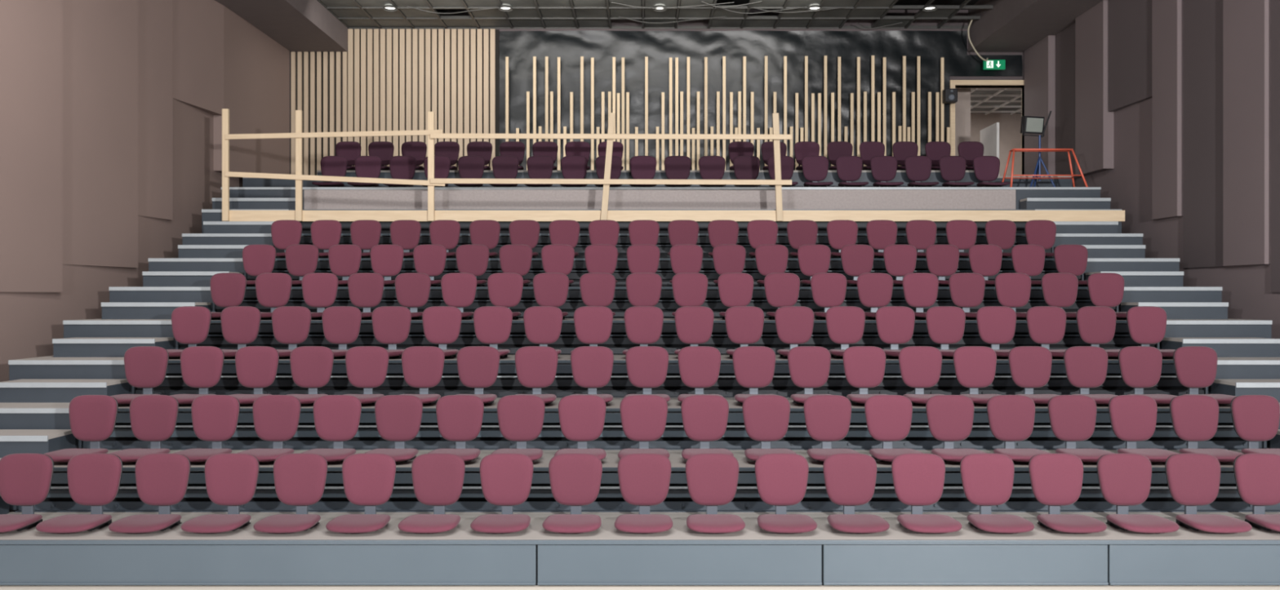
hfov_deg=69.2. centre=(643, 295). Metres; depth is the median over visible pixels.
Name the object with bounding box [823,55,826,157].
batten
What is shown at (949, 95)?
wall speaker
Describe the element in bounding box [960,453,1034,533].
chair
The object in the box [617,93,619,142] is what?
batten
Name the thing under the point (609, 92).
batten
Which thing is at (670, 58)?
batten
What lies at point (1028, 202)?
step
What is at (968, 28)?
cable
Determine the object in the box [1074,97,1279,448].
wall
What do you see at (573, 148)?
chair
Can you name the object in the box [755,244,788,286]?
chair
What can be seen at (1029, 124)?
lamp
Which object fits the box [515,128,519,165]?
batten
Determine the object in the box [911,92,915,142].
batten
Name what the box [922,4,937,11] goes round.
recessed light
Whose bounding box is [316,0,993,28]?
ceiling
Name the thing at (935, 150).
chair
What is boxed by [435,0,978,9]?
ceiling
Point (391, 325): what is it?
chair
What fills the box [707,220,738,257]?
chair
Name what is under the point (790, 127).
batten
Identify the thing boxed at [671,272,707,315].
chair
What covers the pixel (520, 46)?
plastic sheet
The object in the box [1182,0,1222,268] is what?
wall panel
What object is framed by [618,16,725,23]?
cable
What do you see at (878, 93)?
batten
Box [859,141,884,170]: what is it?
chair
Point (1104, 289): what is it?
chair
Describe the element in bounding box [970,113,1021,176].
wall
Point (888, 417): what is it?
chair
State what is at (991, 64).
exit sign
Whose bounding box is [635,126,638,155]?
batten
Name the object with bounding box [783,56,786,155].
batten
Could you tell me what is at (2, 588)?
floor
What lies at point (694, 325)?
chair
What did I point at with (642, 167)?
chair
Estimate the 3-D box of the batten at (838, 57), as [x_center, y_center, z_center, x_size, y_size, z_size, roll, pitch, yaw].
[3.560,-3.118,16.848,0.054,2.416,0.035,0,0,0]
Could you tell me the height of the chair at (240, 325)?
0.519 m
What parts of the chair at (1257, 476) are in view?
backrest, seat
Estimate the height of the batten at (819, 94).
1.755 m
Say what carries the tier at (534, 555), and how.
on the floor
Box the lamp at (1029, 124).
[1020,115,1044,133]
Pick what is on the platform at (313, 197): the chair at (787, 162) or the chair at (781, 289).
the chair at (787, 162)
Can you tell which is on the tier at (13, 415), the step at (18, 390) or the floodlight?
the step at (18, 390)
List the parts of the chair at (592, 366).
seat, backrest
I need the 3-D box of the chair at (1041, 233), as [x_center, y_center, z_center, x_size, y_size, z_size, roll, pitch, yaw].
[5.174,-0.720,11.903,0.431,0.519,0.492,0,0,0]
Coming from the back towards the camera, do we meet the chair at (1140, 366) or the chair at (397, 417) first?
the chair at (1140, 366)
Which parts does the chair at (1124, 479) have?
backrest, seat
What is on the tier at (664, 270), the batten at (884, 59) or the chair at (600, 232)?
the chair at (600, 232)
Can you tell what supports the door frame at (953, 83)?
attached to the wall at (891, 12)
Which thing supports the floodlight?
on the platform at (313, 197)
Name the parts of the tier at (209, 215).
frame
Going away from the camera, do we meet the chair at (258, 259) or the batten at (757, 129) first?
the chair at (258, 259)
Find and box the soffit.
[968,0,1102,52]
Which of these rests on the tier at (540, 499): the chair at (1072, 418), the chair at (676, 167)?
the chair at (1072, 418)
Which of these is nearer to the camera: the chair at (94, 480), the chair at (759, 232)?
the chair at (94, 480)
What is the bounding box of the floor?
[0,510,1279,589]
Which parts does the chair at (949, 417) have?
backrest, seat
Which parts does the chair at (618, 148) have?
backrest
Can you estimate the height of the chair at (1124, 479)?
0.519 m
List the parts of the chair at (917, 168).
backrest, seat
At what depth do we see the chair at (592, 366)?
8.66 m
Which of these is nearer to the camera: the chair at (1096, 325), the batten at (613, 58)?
the chair at (1096, 325)
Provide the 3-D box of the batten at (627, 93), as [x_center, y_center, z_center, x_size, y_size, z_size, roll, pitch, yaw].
[-0.280,-2.796,16.848,0.054,1.771,0.035,0,0,0]
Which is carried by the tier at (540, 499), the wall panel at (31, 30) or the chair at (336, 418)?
the chair at (336, 418)
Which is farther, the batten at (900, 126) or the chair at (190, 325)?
the batten at (900, 126)
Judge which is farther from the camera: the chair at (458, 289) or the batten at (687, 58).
the batten at (687, 58)
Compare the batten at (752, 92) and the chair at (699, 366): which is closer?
the chair at (699, 366)
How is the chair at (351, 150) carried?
on the platform at (797, 176)
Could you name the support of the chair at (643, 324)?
on the tier at (507, 383)
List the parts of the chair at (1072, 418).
backrest, seat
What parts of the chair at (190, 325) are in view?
seat, backrest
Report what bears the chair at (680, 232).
on the tier at (664, 270)
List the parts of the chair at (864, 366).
backrest, seat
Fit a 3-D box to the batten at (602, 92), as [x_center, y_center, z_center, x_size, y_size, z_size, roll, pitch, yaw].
[-0.730,-2.800,16.848,0.054,1.779,0.035,0,0,0]
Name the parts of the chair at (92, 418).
seat, backrest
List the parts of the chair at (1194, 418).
backrest, seat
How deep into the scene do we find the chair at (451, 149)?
14.63 m
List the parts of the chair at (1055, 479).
backrest, seat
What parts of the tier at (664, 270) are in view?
frame, slide rail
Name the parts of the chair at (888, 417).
backrest, seat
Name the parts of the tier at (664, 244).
slide rail, frame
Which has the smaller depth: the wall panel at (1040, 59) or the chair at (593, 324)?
the chair at (593, 324)
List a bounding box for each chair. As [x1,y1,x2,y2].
[0,453,53,533]
[35,453,122,533]
[43,395,118,462]
[108,453,191,533]
[109,395,178,462]
[110,346,168,404]
[166,306,211,358]
[169,346,224,404]
[173,395,239,462]
[180,453,259,533]
[209,272,246,319]
[220,306,261,358]
[228,346,279,404]
[236,395,301,462]
[242,244,275,286]
[253,453,327,533]
[255,272,292,319]
[271,220,302,257]
[271,306,311,358]
[284,244,319,286]
[287,346,333,404]
[300,395,361,462]
[302,272,337,319]
[310,220,342,257]
[311,155,347,186]
[321,306,361,358]
[325,453,395,533]
[328,244,361,286]
[335,141,361,170]
[343,346,388,404]
[346,155,382,186]
[347,272,384,319]
[350,220,381,257]
[364,395,422,462]
[368,141,394,170]
[369,244,404,286]
[371,306,411,358]
[382,155,416,186]
[390,220,421,257]
[395,272,431,319]
[397,453,465,533]
[400,346,444,404]
[401,141,426,170]
[413,244,446,286]
[422,155,450,186]
[422,306,462,358]
[427,395,484,462]
[429,220,460,257]
[434,141,459,170]
[440,272,476,319]
[453,155,484,186]
[455,244,488,286]
[456,346,499,404]
[466,141,492,170]
[469,220,500,257]
[470,453,533,533]
[473,306,512,358]
[487,272,523,319]
[488,155,519,186]
[490,395,545,462]
[498,244,532,286]
[499,141,524,170]
[508,220,539,257]
[515,346,558,404]
[523,155,553,186]
[523,306,562,355]
[532,141,557,170]
[533,272,568,319]
[541,244,574,286]
[542,453,602,533]
[548,220,579,257]
[554,395,606,459]
[560,155,587,186]
[564,141,590,170]
[568,346,613,404]
[570,306,613,353]
[579,272,615,315]
[584,244,617,283]
[588,220,619,255]
[594,155,622,186]
[597,141,623,170]
[613,453,673,533]
[617,395,670,458]
[622,306,663,355]
[623,272,662,314]
[623,346,670,401]
[626,244,660,273]
[628,220,659,245]
[629,155,657,186]
[664,155,691,186]
[667,220,698,256]
[669,244,702,283]
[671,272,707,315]
[674,306,714,355]
[677,346,722,401]
[680,395,733,460]
[685,453,745,533]
[698,155,726,186]
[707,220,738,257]
[712,244,746,286]
[717,272,753,319]
[724,306,764,358]
[728,141,754,170]
[732,346,775,404]
[733,155,759,186]
[742,395,795,462]
[746,220,777,257]
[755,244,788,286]
[755,453,817,533]
[760,141,786,170]
[764,272,799,319]
[767,155,798,186]
[774,306,813,358]
[786,220,817,257]
[787,346,831,404]
[794,141,819,170]
[797,244,831,286]
[801,155,833,186]
[803,395,859,462]
[810,272,846,319]
[822,453,889,533]
[825,306,865,358]
[826,141,853,170]
[826,220,857,257]
[835,155,868,186]
[840,244,874,286]
[842,346,887,404]
[857,272,893,319]
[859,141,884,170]
[864,395,924,462]
[866,220,897,257]
[870,155,903,186]
[875,306,915,358]
[883,244,916,286]
[891,453,962,533]
[892,141,918,170]
[898,346,943,404]
[902,272,938,319]
[904,155,938,186]
[905,220,937,257]
[924,141,951,170]
[925,244,959,286]
[925,306,965,358]
[925,395,986,462]
[938,155,974,186]
[945,220,977,257]
[948,272,985,319]
[953,346,999,404]
[957,141,983,170]
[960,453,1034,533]
[968,244,1002,286]
[973,155,1009,186]
[976,306,1016,358]
[984,220,1016,257]
[986,395,1051,462]
[994,272,1031,319]
[1008,346,1058,404]
[1011,244,1044,286]
[1024,220,1056,257]
[1026,306,1066,358]
[1028,453,1106,533]
[1040,272,1078,319]
[1047,395,1115,462]
[1053,244,1088,286]
[1063,346,1117,404]
[1075,306,1120,358]
[1087,272,1126,319]
[1096,453,1179,533]
[1108,395,1178,462]
[1118,346,1177,404]
[1126,306,1175,358]
[1164,453,1252,533]
[1169,395,1244,462]
[1173,346,1235,404]
[1230,395,1279,455]
[1233,453,1279,532]
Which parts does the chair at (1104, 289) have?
backrest, seat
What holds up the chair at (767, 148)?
on the platform at (797, 176)
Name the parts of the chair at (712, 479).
backrest, seat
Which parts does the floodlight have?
handle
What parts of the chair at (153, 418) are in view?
seat, backrest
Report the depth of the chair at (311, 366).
8.66 m
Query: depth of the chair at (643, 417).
7.81 m
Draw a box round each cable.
[407,5,501,13]
[611,1,733,8]
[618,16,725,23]
[701,0,761,7]
[718,6,806,13]
[751,6,844,13]
[856,22,902,28]
[967,19,988,61]
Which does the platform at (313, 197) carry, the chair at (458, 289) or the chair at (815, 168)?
the chair at (815, 168)
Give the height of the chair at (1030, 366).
0.519 m
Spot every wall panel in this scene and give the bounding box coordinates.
[0,0,62,292]
[62,0,137,267]
[137,0,173,220]
[173,0,223,115]
[213,5,289,178]
[290,51,347,175]
[347,28,498,170]
[1024,35,1056,174]
[1056,22,1081,178]
[1075,0,1113,176]
[1108,0,1151,111]
[1151,0,1182,219]
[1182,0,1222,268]
[1222,0,1271,266]
[1271,0,1279,292]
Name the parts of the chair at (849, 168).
backrest, seat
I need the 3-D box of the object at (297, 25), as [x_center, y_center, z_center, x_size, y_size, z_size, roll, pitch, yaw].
[-6.000,-4.840,6.500,1.200,0.780,21.000,0,0,0]
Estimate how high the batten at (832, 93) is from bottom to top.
1.764 m
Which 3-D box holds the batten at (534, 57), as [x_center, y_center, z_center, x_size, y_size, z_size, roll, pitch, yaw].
[-1.970,-3.119,16.848,0.054,2.419,0.035,0,0,0]
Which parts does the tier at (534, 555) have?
fascia panel, frame, fascia panel, fascia panel, fascia panel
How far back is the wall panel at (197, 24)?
13.63 m
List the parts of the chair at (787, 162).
backrest, seat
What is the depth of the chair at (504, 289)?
10.36 m
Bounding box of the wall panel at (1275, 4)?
[1271,0,1279,292]
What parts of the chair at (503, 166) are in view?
seat, backrest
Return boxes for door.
[980,122,999,176]
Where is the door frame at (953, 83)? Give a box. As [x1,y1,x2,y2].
[949,80,1024,174]
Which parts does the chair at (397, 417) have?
seat, backrest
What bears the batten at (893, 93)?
on the platform at (797, 176)
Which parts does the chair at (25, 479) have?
seat, backrest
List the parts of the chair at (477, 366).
seat, backrest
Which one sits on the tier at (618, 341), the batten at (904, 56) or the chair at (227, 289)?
the chair at (227, 289)
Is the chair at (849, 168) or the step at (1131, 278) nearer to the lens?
the step at (1131, 278)
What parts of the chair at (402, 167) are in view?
seat, backrest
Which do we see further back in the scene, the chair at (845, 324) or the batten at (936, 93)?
the batten at (936, 93)
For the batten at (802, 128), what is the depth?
16.83 m
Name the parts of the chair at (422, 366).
seat, backrest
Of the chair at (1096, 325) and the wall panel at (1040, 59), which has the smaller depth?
the chair at (1096, 325)
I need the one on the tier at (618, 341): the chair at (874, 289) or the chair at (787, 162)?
the chair at (874, 289)
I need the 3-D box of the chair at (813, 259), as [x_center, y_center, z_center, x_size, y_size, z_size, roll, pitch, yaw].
[2.071,-0.355,11.053,0.431,0.519,0.492,0,0,-1]
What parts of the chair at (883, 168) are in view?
backrest, seat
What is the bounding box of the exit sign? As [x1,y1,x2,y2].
[982,59,1005,70]
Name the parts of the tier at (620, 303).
frame, slide rail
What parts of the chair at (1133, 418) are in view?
backrest, seat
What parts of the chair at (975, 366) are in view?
backrest, seat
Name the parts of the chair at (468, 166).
seat, backrest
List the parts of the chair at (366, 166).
seat, backrest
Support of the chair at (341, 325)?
on the tier at (507, 383)
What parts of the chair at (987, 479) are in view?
backrest, seat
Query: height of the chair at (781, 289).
0.519 m
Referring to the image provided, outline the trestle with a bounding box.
[1001,148,1088,186]
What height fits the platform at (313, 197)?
3.620 m
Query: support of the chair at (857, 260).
on the tier at (620, 303)
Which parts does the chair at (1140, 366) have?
backrest, seat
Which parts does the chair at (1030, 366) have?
backrest, seat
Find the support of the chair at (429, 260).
on the tier at (620, 303)
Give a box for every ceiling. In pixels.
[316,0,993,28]
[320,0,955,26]
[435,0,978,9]
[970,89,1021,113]
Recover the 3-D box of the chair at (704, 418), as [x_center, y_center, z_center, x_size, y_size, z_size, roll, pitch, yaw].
[0.523,1.105,7.653,0.431,0.519,0.492,0,0,0]
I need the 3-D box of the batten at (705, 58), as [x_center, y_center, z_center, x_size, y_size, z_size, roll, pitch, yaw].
[1.140,-3.115,16.848,0.054,2.409,0.035,0,0,0]
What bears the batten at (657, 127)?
on the platform at (797, 176)
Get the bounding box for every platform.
[221,186,1101,208]
[242,170,1072,186]
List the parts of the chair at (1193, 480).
backrest, seat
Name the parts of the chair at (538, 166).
seat, backrest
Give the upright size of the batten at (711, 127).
1.150 m
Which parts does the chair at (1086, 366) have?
backrest, seat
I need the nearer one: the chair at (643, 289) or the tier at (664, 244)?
the chair at (643, 289)
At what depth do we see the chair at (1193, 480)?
6.96 m
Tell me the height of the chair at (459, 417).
0.519 m
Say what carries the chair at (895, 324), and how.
on the tier at (507, 383)
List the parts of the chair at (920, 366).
backrest, seat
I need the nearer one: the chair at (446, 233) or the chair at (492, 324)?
the chair at (492, 324)
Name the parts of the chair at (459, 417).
seat, backrest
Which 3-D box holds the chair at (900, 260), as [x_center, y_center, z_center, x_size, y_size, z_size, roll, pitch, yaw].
[3.106,-0.355,11.053,0.431,0.519,0.492,0,0,1]
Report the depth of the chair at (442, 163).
13.94 m
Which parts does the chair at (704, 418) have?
backrest, seat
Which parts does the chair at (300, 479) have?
seat, backrest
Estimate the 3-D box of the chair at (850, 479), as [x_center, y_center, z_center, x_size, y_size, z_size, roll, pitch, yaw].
[1.554,1.455,6.803,0.431,0.519,0.492,0,0,0]
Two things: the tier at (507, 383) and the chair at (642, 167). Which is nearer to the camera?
the tier at (507, 383)
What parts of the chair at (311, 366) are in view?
seat, backrest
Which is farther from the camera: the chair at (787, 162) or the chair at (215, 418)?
the chair at (787, 162)
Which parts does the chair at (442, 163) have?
seat, backrest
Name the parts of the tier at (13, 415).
slide rail, frame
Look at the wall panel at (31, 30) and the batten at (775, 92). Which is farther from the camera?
the batten at (775, 92)
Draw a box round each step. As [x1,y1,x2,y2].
[0,379,128,402]
[0,429,75,457]
[0,495,8,514]
[52,337,173,357]
[101,302,210,319]
[142,271,242,286]
[177,244,248,257]
[203,221,274,233]
[211,197,295,209]
[1019,197,1111,208]
[1053,221,1118,233]
[1055,244,1145,257]
[1085,271,1183,286]
[1120,302,1228,319]
[1161,337,1279,357]
[1210,379,1279,402]
[1270,429,1279,448]
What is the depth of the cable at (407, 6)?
15.74 m
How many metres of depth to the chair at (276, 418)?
7.81 m
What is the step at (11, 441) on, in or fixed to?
on the tier at (540, 499)
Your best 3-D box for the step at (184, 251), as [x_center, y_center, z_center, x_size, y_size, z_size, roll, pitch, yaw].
[-5.500,-0.554,12.196,1.040,0.188,0.388,0,0,0]
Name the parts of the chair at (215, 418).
seat, backrest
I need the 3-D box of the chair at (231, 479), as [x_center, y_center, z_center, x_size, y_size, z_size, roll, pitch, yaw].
[-3.095,1.455,6.803,0.431,0.519,0.492,0,0,0]
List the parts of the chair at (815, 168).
backrest, seat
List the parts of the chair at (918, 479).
backrest, seat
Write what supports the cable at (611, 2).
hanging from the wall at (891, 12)
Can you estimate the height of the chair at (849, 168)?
0.519 m
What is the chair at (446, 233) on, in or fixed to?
on the tier at (664, 270)
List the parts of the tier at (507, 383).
frame, slide rail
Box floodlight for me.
[1020,111,1055,186]
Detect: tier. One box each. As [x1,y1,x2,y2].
[0,397,1279,449]
[0,449,1279,512]
[0,511,1279,586]
[8,355,1279,397]
[62,318,1272,448]
[108,286,1222,318]
[147,257,1179,286]
[182,233,1143,257]
[201,208,1122,233]
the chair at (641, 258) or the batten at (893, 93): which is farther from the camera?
the batten at (893, 93)
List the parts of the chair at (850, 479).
backrest, seat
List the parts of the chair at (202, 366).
seat, backrest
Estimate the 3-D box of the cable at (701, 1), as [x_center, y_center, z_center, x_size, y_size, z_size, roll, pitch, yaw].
[1.466,-4.847,15.460,1.011,0.082,0.119,0,0,0]
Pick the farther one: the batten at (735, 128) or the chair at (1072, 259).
the batten at (735, 128)
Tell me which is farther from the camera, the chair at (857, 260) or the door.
the door
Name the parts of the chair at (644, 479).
seat, backrest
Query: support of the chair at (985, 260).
on the tier at (620, 303)
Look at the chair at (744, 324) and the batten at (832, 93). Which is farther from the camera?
the batten at (832, 93)
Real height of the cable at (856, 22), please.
0.092 m
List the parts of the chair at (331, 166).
seat, backrest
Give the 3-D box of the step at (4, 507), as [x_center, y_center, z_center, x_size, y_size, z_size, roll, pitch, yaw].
[-5.500,1.621,7.096,1.040,0.188,0.388,0,0,0]
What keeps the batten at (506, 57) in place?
on the platform at (797, 176)
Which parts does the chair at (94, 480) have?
seat, backrest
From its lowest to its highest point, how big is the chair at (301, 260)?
0.519 m
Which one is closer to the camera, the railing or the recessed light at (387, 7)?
the railing
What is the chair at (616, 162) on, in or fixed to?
on the platform at (313, 197)
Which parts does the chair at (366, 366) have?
seat, backrest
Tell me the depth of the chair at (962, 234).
12.06 m
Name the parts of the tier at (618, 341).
frame, slide rail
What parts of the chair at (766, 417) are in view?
backrest, seat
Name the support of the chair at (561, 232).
on the tier at (664, 270)
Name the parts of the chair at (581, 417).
seat, backrest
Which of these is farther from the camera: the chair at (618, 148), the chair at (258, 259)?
the chair at (618, 148)
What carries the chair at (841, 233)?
on the tier at (664, 270)
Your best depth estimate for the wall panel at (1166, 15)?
12.44 m
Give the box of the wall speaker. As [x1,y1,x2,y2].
[942,88,957,103]
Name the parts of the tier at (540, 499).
frame, slide rail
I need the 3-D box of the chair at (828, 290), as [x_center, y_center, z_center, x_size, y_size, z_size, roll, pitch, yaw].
[2.072,0.010,10.203,0.431,0.519,0.492,0,0,1]
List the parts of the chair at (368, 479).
seat, backrest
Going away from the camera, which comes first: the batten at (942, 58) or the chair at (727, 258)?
the chair at (727, 258)
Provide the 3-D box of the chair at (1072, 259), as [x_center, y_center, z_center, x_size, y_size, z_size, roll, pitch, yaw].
[5.174,-0.355,11.053,0.431,0.519,0.492,0,0,1]
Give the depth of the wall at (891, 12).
17.00 m
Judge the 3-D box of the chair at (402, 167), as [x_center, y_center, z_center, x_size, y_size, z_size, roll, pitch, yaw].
[-3.620,-1.840,13.783,0.431,0.519,0.492,0,0,0]
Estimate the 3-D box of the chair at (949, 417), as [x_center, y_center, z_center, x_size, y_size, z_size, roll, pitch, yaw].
[2.592,1.105,7.653,0.431,0.519,0.492,0,0,0]
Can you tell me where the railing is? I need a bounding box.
[222,108,1124,221]
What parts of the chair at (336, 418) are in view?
seat, backrest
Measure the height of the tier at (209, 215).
3.240 m
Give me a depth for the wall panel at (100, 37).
11.20 m
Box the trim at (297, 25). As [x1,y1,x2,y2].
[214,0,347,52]
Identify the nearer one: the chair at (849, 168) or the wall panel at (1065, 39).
the chair at (849, 168)
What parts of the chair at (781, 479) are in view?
backrest, seat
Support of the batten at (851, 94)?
on the platform at (797, 176)
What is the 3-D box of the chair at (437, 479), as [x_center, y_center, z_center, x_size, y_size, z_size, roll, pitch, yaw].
[-1.544,1.455,6.803,0.431,0.519,0.492,0,0,1]
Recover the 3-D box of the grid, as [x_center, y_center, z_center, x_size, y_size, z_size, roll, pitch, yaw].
[6.750,-4.290,19.600,4.500,0.040,4.800,0,0,0]
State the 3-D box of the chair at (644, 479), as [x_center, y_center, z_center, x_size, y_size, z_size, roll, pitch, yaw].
[0.007,1.455,6.803,0.431,0.519,0.492,0,0,1]
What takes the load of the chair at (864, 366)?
on the tier at (13, 415)
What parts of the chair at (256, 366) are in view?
seat, backrest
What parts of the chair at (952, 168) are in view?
backrest, seat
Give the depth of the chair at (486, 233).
12.06 m
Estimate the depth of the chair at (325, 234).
12.06 m
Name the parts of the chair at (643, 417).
backrest, seat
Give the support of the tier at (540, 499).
on the floor
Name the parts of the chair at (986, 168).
backrest, seat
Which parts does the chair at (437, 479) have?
seat, backrest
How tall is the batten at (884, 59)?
2.406 m
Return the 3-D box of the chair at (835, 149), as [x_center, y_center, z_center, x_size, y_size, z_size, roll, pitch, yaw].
[3.104,-2.170,14.473,0.431,0.519,0.492,0,0,1]
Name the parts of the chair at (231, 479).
seat, backrest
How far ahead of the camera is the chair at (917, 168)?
13.94 m
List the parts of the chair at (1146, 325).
backrest, seat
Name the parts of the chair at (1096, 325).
backrest, seat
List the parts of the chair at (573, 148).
backrest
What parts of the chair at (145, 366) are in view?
seat, backrest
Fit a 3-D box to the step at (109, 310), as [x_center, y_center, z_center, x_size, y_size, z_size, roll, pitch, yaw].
[-5.500,0.176,10.496,1.040,0.188,0.388,0,0,0]
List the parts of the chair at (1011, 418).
backrest, seat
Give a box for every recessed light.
[382,4,397,11]
[498,4,512,11]
[653,4,666,11]
[807,4,822,11]
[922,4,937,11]
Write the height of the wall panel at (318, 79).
2.535 m
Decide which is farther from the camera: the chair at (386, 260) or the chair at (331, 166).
the chair at (331, 166)
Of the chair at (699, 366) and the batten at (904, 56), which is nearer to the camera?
the chair at (699, 366)
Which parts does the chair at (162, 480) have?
seat, backrest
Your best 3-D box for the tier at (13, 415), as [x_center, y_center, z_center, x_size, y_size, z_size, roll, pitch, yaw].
[0.260,1.520,8.602,12.880,1.040,0.865,0,0,0]
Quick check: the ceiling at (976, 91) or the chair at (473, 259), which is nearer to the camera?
the chair at (473, 259)
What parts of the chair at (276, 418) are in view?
seat, backrest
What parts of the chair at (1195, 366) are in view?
backrest, seat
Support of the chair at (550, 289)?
on the tier at (618, 341)
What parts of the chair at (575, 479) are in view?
seat, backrest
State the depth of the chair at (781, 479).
6.96 m
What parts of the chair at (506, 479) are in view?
seat, backrest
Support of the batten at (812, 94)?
on the platform at (797, 176)
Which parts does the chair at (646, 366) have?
seat, backrest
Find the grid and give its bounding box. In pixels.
[970,88,1021,115]
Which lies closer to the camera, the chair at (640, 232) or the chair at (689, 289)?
the chair at (689, 289)
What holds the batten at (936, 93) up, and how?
on the platform at (797, 176)
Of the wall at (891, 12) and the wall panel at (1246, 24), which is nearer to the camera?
the wall panel at (1246, 24)
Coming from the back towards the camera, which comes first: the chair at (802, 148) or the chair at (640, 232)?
the chair at (802, 148)
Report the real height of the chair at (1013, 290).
0.519 m
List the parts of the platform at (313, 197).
panel, panel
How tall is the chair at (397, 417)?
0.519 m
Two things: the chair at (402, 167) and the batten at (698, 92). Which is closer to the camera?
the chair at (402, 167)
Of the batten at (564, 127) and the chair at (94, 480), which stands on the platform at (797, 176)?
the batten at (564, 127)
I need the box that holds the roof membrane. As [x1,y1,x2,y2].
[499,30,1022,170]
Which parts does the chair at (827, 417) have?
backrest, seat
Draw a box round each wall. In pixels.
[0,98,242,382]
[289,9,1024,174]
[955,88,970,155]
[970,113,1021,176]
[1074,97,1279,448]
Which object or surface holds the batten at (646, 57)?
on the platform at (797, 176)
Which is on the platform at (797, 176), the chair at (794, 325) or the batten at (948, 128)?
the batten at (948, 128)
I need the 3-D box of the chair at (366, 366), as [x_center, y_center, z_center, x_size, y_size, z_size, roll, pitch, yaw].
[-2.579,0.740,8.503,0.431,0.519,0.492,0,0,-1]
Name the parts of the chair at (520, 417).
seat, backrest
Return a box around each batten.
[505,56,508,142]
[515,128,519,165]
[526,91,529,170]
[533,56,536,143]
[538,126,542,142]
[545,56,548,141]
[550,91,553,142]
[557,57,560,170]
[563,126,566,156]
[569,92,573,142]
[580,56,583,141]
[591,57,594,170]
[596,127,599,157]
[601,91,604,142]
[608,91,611,119]
[612,57,615,141]
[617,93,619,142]
[621,57,624,170]
[626,92,629,170]
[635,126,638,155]
[644,56,648,155]
[656,126,658,170]
[661,92,664,170]
[669,57,672,155]
[675,57,678,155]
[680,91,683,155]
[686,57,689,157]
[691,128,694,170]
[697,91,699,170]
[704,57,707,155]
[710,126,713,155]
[716,91,719,155]
[722,56,725,170]
[729,92,733,170]
[734,127,737,141]
[737,91,741,141]
[742,56,746,141]
[751,91,753,144]
[756,128,759,170]
[764,55,767,166]
[769,127,772,141]
[773,91,776,113]
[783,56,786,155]
[789,126,792,157]
[795,93,798,170]
[800,127,803,165]
[804,55,808,141]
[811,93,814,142]
[817,93,821,155]
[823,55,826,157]
[831,92,834,166]
[837,56,840,141]
[844,126,847,142]
[850,93,853,155]
[857,57,860,157]
[863,91,866,166]
[871,55,874,141]
[877,92,880,142]
[882,57,886,155]
[892,92,895,156]
[897,125,901,166]
[902,55,906,141]
[906,127,910,141]
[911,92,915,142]
[916,56,919,155]
[928,91,931,142]
[935,92,938,141]
[940,57,943,141]
[946,127,950,144]

